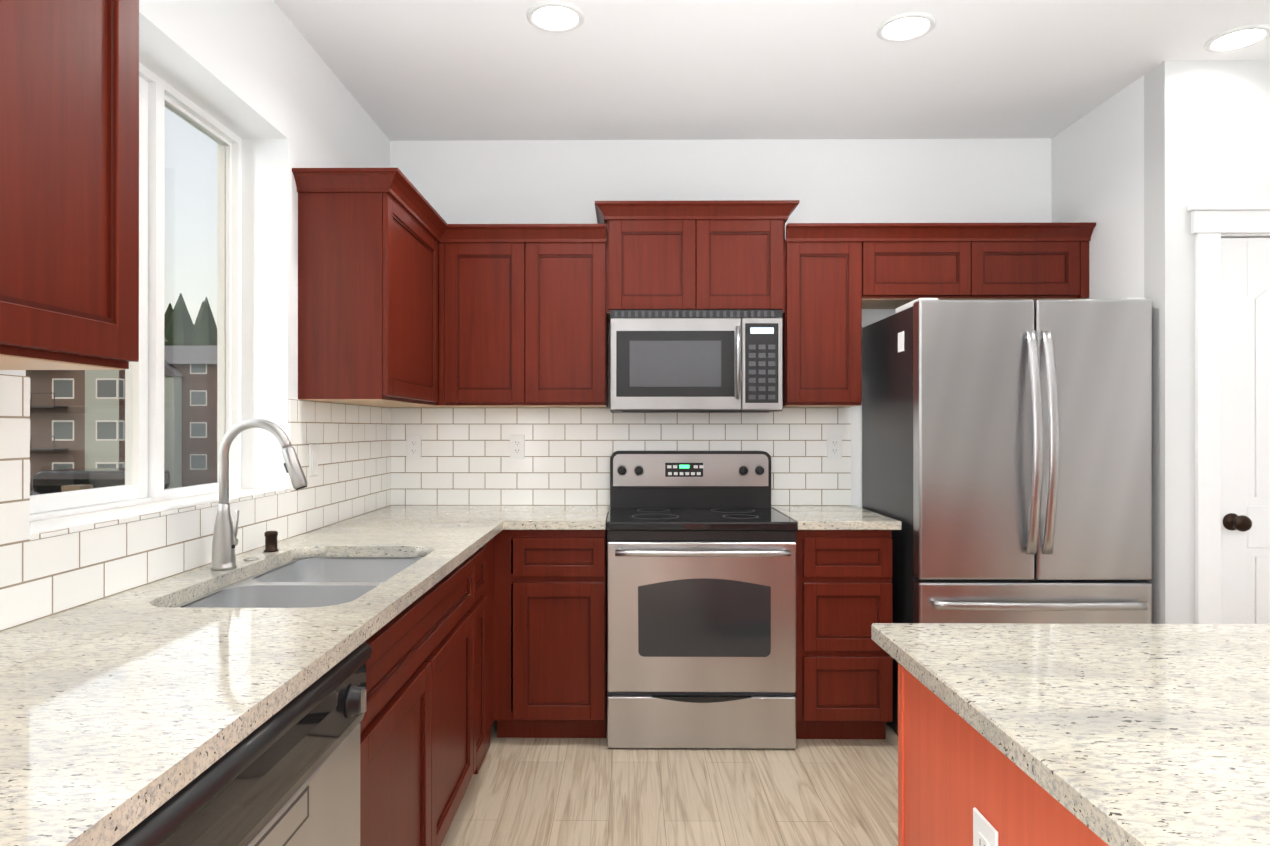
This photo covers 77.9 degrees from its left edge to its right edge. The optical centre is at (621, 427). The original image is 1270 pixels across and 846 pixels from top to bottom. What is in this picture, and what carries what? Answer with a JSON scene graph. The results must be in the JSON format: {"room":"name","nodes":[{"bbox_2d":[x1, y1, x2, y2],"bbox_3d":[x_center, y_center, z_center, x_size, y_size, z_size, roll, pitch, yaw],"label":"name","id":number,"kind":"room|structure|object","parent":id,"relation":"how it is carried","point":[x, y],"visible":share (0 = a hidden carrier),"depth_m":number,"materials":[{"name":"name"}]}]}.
{"room":"kitchen","nodes":[
{"label":"kitchen","id":0,"kind":"room"},
{"bbox_2d":[0,0,389,488],"bbox_3d":[-1.276,-0.054,0.059,0.240,2.680,7.500,0,0,1],"label":"wall","id":1,"kind":"structure","parent":0,"point":[261,80],"depth_m":2.67,"materials":[{"name":"paint"}]},
{"bbox_2d":[0,0,138,369],"bbox_3d":[-0.990,-0.497,1.040,0.315,0.792,0.634,0,0,1],"label":"upper cabinet","id":2,"kind":"object","parent":1,"relation":"attached to","point":[69,69],"depth_m":1.20,"materials":[{"name":"brown wood"}]},
{"bbox_2d":[26,62,241,520],"bbox_3d":[-1.327,-0.381,2.090,0.076,1.200,1.160,0,0,1],"label":"window","id":3,"kind":"structure","parent":1,"relation":"in","point":[144,391],"depth_m":2.19,"materials":[{"name":"white plastic"}]},
{"bbox_2d":[30,489,290,539],"bbox_3d":[-1.211,0.213,2.088,0.168,0.010,1.158,0,0,1],"label":"window sill","id":4,"kind":"structure","parent":1,"relation":"attached to","point":[49,527],"depth_m":1.91,"materials":[{"name":"white paint"}]},
{"bbox_2d":[0,374,395,631],"bbox_3d":[-1.133,0.139,2.008,0.008,0.471,3.600,0,0,1],"label":"tile backsplash","id":5,"kind":"structure","parent":1,"relation":"attached to","point":[365,465],"depth_m":1.94,"materials":[{"name":"white tile"}]},
{"bbox_2d":[309,444,317,476],"bbox_3d":[-1.117,0.120,2.857,0.009,0.117,0.072,0,0,1],"label":"outlet","id":6,"kind":"object","parent":5,"relation":"attached to","point":[313,459],"visible":1,"depth_m":2.85,"materials":[{"name":"white plastic"}]},
{"bbox_2d":[292,168,435,407],"bbox_3d":[-0.970,-0.494,3.109,0.315,0.792,0.723,0,0,1],"label":"upper cabinet","id":7,"kind":"object","parent":1,"relation":"attached to","point":[408,296],"depth_m":2.75,"materials":[{"name":"brown wood"}]},
{"bbox_2d":[441,708,897,845],"bbox_3d":[1.549,1.336,0.105,5.890,0.100,7.650,0,0,1],"label":"floor","id":8,"kind":"structure","parent":0,"point":[599,792],"depth_m":2.75,"materials":[{"name":"brown wood"}]},
{"bbox_2d":[112,642,371,845],"bbox_3d":[-0.794,0.852,1.152,0.644,0.872,0.758,0,0,1],"label":"dishwasher","id":9,"kind":"object","parent":8,"relation":"on","point":[288,774],"visible":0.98,"depth_m":1.19,"materials":[{"name":"silver metal"}]},
{"bbox_2d":[360,629,379,845],"bbox_3d":[-0.826,0.850,1.151,0.620,0.876,0.884,0,0,1],"label":"base cabinet","id":10,"kind":"object","parent":8,"relation":"on","point":[370,724],"depth_m":1.63,"materials":[{"name":"brown wood"}]},
{"bbox_2d":[0,505,523,845],"bbox_3d":[-0.800,0.392,1.999,0.660,0.034,3.591,0,0,1],"label":"countertop","id":11,"kind":"structure","parent":10,"relation":"on","point":[124,713],"depth_m":1.21,"materials":[{"name":"stone"}]},
{"bbox_2d":[211,419,307,569],"bbox_3d":[-0.959,0.176,2.106,0.254,0.397,0.103,0,0,1],"label":"faucet","id":12,"kind":"object","parent":11,"relation":"on","point":[225,541],"visible":1,"depth_m":2.08,"materials":[{"name":"silver metal"}]},
{"bbox_2d":[244,531,278,560],"bbox_3d":[-1.051,0.344,2.300,0.042,0.061,0.195,0,0,-5],"label":"air gap","id":13,"kind":"object","parent":11,"relation":"on","point":[270,541],"visible":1,"depth_m":2.36,"materials":[{"name":"brown metal"}]},
{"bbox_2d":[175,557,422,607],"bbox_3d":[-0.792,0.507,2.054,0.480,0.194,0.890,0,0,1],"label":"sink","id":14,"kind":"object","parent":11,"relation":"in","point":[311,582],"visible":0.15,"depth_m":2.05,"materials":[{"name":"metal"}]},
{"bbox_2d":[380,549,479,845],"bbox_3d":[-0.817,0.851,2.130,0.620,0.876,1.193,0,0,1],"label":"base cabinet","id":15,"kind":"object","parent":8,"relation":"on","point":[430,651],"depth_m":2.10,"materials":[{"name":"brown wood"}]},
{"bbox_2d":[480,542,487,766],"bbox_3d":[-0.811,0.852,2.768,0.620,0.876,0.310,0,0,1],"label":"base cabinet","id":16,"kind":"object","parent":8,"relation":"on","point":[484,549],"depth_m":2.87,"materials":[{"name":"brown wood"}]},
{"bbox_2d":[488,530,511,748],"bbox_3d":[-0.783,0.853,3.042,0.670,0.876,0.343,0,0,1],"label":"base cabinet","id":17,"kind":"object","parent":8,"relation":"on","point":[506,630],"depth_m":3.19,"materials":[{"name":"brown wood"}]},
{"bbox_2d":[512,505,608,529],"bbox_3d":[-0.257,0.394,3.467,0.396,0.034,0.646,0,0,1],"label":"countertop","id":18,"kind":"structure","parent":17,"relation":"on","point":[533,517],"depth_m":3.28,"materials":[{"name":"stone"}]},
{"bbox_2d":[512,530,606,737],"bbox_3d":[-0.287,0.853,3.478,0.453,0.876,0.620,0,0,1],"label":"base cabinet","id":19,"kind":"object","parent":8,"relation":"on","point":[559,577],"depth_m":3.18,"materials":[{"name":"brown wood"}]},
{"bbox_2d":[606,451,797,748],"bbox_3d":[0.324,0.702,3.422,0.764,1.178,0.718,0,0,1],"label":"range","id":20,"kind":"object","parent":8,"relation":"on","point":[701,599],"visible":1,"depth_m":3.13,"materials":[{"name":"silver metal"}]},
{"bbox_2d":[796,530,892,738],"bbox_3d":[0.904,0.853,3.467,0.385,0.876,0.620,0,0,1],"label":"base cabinet","id":21,"kind":"object","parent":8,"relation":"on","point":[844,680],"depth_m":3.17,"materials":[{"name":"brown wood"}]},
{"bbox_2d":[771,506,901,529],"bbox_3d":[0.915,0.394,3.456,0.413,0.034,0.646,0,0,1],"label":"countertop","id":22,"kind":"structure","parent":21,"relation":"on","point":[807,517],"depth_m":3.24,"materials":[{"name":"stone"}]},
{"bbox_2d":[898,667,1098,845],"bbox_3d":[1.324,0.846,0.316,1.644,0.880,2.265,0,0,1],"label":"kitchen island","id":23,"kind":"object","parent":8,"relation":"on","point":[945,772],"depth_m":1.21,"materials":[{"name":"brown wood"}]},
{"bbox_2d":[973,807,998,845],"bbox_3d":[0.509,0.607,1.101,0.007,0.117,0.072,0,0,1],"label":"outlet","id":24,"kind":"object","parent":23,"relation":"attached to","point":[985,832],"visible":1,"depth_m":1.10,"materials":[{"name":"white plastic"}]},
{"bbox_2d":[871,623,1269,845],"bbox_3d":[1.431,0.389,0.318,1.930,0.034,2.350,0,0,1],"label":"island countertop","id":25,"kind":"structure","parent":23,"relation":"on","point":[1140,734],"depth_m":1.04,"materials":[{"name":"beige stone"}]},
{"bbox_2d":[862,298,1151,734],"bbox_3d":[1.590,0.396,3.337,0.890,1.790,0.830,0,0,1],"label":"fridge","id":26,"kind":"object","parent":8,"relation":"on","point":[1006,461],"visible":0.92,"depth_m":3.00,"materials":[{"name":"grey metal"}]},
{"bbox_2d":[390,138,1050,508],"bbox_3d":[0.430,-0.048,3.868,3.580,2.680,0.150,0,0,1],"label":"wall","id":27,"kind":"structure","parent":0,"point":[821,180],"depth_m":3.79,"materials":[{"name":"paint"}]},
{"bbox_2d":[448,236,539,407],"bbox_3d":[-0.597,-0.465,3.646,0.460,0.737,0.315,0,0,1],"label":"upper cabinet","id":28,"kind":"object","parent":27,"relation":"attached to","point":[494,281],"depth_m":3.49,"materials":[{"name":"brown wood"}]},
{"bbox_2d":[540,236,609,407],"bbox_3d":[-0.275,-0.465,3.643,0.420,0.737,0.315,0,0,1],"label":"upper cabinet","id":29,"kind":"object","parent":27,"relation":"attached to","point":[574,320],"depth_m":3.50,"materials":[{"name":"brown wood"}]},
{"bbox_2d":[392,408,850,505],"bbox_3d":[0.007,0.142,3.793,2.195,0.471,0.008,0,0,1],"label":"tile backsplash","id":30,"kind":"structure","parent":27,"relation":"attached to","point":[465,459],"depth_m":3.79,"materials":[{"name":"white tile"}]},
{"bbox_2d":[406,435,420,458],"bbox_3d":[-1.001,0.096,3.794,0.072,0.117,0.007,0,0,1],"label":"electrical outlet","id":31,"kind":"object","parent":30,"relation":"attached to","point":[413,446],"visible":1,"depth_m":3.79,"materials":[{"name":"white plastic"}]},
{"bbox_2d":[510,435,524,458],"bbox_3d":[-0.501,0.095,3.790,0.072,0.117,0.007,0,0,1],"label":"electrical outlet","id":32,"kind":"object","parent":30,"relation":"attached to","point":[517,446],"visible":1,"depth_m":3.79,"materials":[{"name":"white plastic"}]},
{"bbox_2d":[827,435,841,458],"bbox_3d":[1.025,0.095,3.775,0.072,0.117,0.007,0,0,1],"label":"electrical outlet","id":33,"kind":"object","parent":30,"relation":"attached to","point":[834,446],"visible":1,"depth_m":3.77,"materials":[{"name":"white plastic"}]},
{"bbox_2d":[604,201,711,319],"bbox_3d":[0.164,-0.750,3.639,0.456,0.478,0.315,0,0,1],"label":"upper cabinet","id":34,"kind":"object","parent":27,"relation":"attached to","point":[660,252],"depth_m":3.48,"materials":[{"name":"brown wood"}]},
{"bbox_2d":[610,310,782,412],"bbox_3d":[0.326,-0.286,3.566,0.746,0.441,0.438,0,0,1],"label":"microwave","id":35,"kind":"object","parent":34,"relation":"attached to","point":[696,361],"visible":1,"depth_m":3.39,"materials":[{"name":"silver metal"}]},
{"bbox_2d":[712,200,787,315],"bbox_3d":[0.502,-0.750,3.636,0.456,0.478,0.315,0,0,1],"label":"upper cabinet","id":36,"kind":"object","parent":27,"relation":"attached to","point":[750,246],"depth_m":3.48,"materials":[{"name":"brown wood"}]},
{"bbox_2d":[783,236,867,406],"bbox_3d":[0.899,-0.465,3.632,0.337,0.737,0.315,0,0,1],"label":"upper cabinet","id":37,"kind":"object","parent":27,"relation":"attached to","point":[828,275],"depth_m":3.48,"materials":[{"name":"brown wood"}]},
{"bbox_2d":[868,232,987,308],"bbox_3d":[1.334,-0.702,3.628,0.532,0.263,0.315,0,0,1],"label":"upper cabinet","id":38,"kind":"object","parent":27,"relation":"attached to","point":[902,270],"depth_m":3.47,"materials":[{"name":"brown wood"}]},
{"bbox_2d":[988,232,1091,300],"bbox_3d":[1.781,-0.702,3.624,0.570,0.263,0.315,0,0,1],"label":"upper cabinet","id":39,"kind":"object","parent":27,"relation":"attached to","point":[1034,266],"depth_m":3.47,"materials":[{"name":"brown wood"}]},
{"bbox_2d":[274,0,1269,140],"bbox_3d":[1.549,-1.444,0.109,5.890,0.100,7.650,0,0,1],"label":"ceiling","id":40,"kind":"structure","parent":0,"point":[427,70],"depth_m":3.00,"materials":[{"name":"paint"}]},
{"bbox_2d":[527,1,584,32],"bbox_3d":[-0.222,-1.386,2.661,0.196,0.009,0.196,0,0,1],"label":"recessed light","id":41,"kind":"object","parent":40,"relation":"in","point":[555,16],"visible":1,"depth_m":2.65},
{"bbox_2d":[876,12,935,41],"bbox_3d":[0.989,-1.386,2.730,0.196,0.009,0.196,0,0,1],"label":"recessed light","id":42,"kind":"object","parent":40,"relation":"in","point":[905,27],"visible":1,"depth_m":2.72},
{"bbox_2d":[1204,24,1269,52],"bbox_3d":[2.205,-1.385,2.808,0.196,0.009,0.196,0,0,1],"label":"recessed light","id":43,"kind":"object","parent":40,"relation":"in","point":[1239,38],"visible":1,"depth_m":2.80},
{"bbox_2d":[1051,75,1144,580],"bbox_3d":[2.141,-0.049,3.437,0.150,2.680,0.680,0,0,1],"label":"wall","id":44,"kind":"structure","parent":0,"point":[1097,165],"depth_m":3.33,"materials":[{"name":"paint"}]},
{"bbox_2d":[1144,60,1269,623],"bbox_3d":[3.292,-0.050,3.026,2.460,2.680,0.120,0,0,1],"label":"wall","id":45,"kind":"structure","parent":0,"point":[1206,131],"depth_m":2.98,"materials":[{"name":"paint"}]},
{"bbox_2d":[1187,204,1269,623],"bbox_3d":[2.642,0.226,3.010,1.000,2.128,0.144,0,0,1],"label":"door frame","id":46,"kind":"structure","parent":45,"relation":"attached to","point":[1212,225],"depth_m":2.96,"materials":[{"name":"paint"}]},
{"bbox_2d":[1221,238,1269,623],"bbox_3d":[2.642,0.280,2.971,0.748,2.004,0.110,0,0,1],"label":"pantry door","id":47,"kind":"structure","parent":45,"relation":"in","point":[1245,430],"depth_m":2.99,"materials":[{"name":"paint"}]},
{"label":"outside","id":48,"kind":"structure","parent":0,"visible":0},
{"bbox_3d":[-80.508,5.348,84.557,159.700,5.530,280.000,0,0,1],"label":"ground","id":49,"kind":"structure","parent":48,"visible":0},
{"bbox_2d":[61,485,92,491],"bbox_3d":[-8.878,1.543,8.379,12.600,1.850,0.200,0,0,1],"label":"fence","id":50,"kind":"object","parent":49,"relation":"on","point":[68,487],"depth_m":8.25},
{"bbox_2d":[26,338,167,490],"bbox_3d":[-55.646,-0.125,59.378,39.100,16.000,6.900,0,0,1],"label":"building","id":51,"kind":"structure","parent":49,"relation":"on","point":[93,423],"depth_m":57.18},
{"bbox_2d":[30,468,169,494],"bbox_3d":[-12.329,1.749,18.802,4.300,1.470,1.820,0,0,1],"label":"car","id":52,"kind":"object","parent":49,"relation":"on","point":[40,489],"depth_m":18.04,"materials":[{"name":"black metal"}]},
{"bbox_2d":[164,346,216,488],"bbox_3d":[-54.858,-0.438,84.422,83.000,16.700,21.200,0,0,1],"label":"building","id":53,"kind":"structure","parent":49,"relation":"on","point":[196,474],"depth_m":75.18,"materials":[{"name":"brown"}]},
{"bbox_2d":[164,293,216,345],"bbox_3d":[-54.534,-5.603,84.799,91.352,26.933,77.427,0,0,1],"label":"trees","id":54,"kind":"object","parent":49,"relation":"on","point":[180,330],"depth_m":104.10,"materials":[{"name":"green plant"}]}
]}

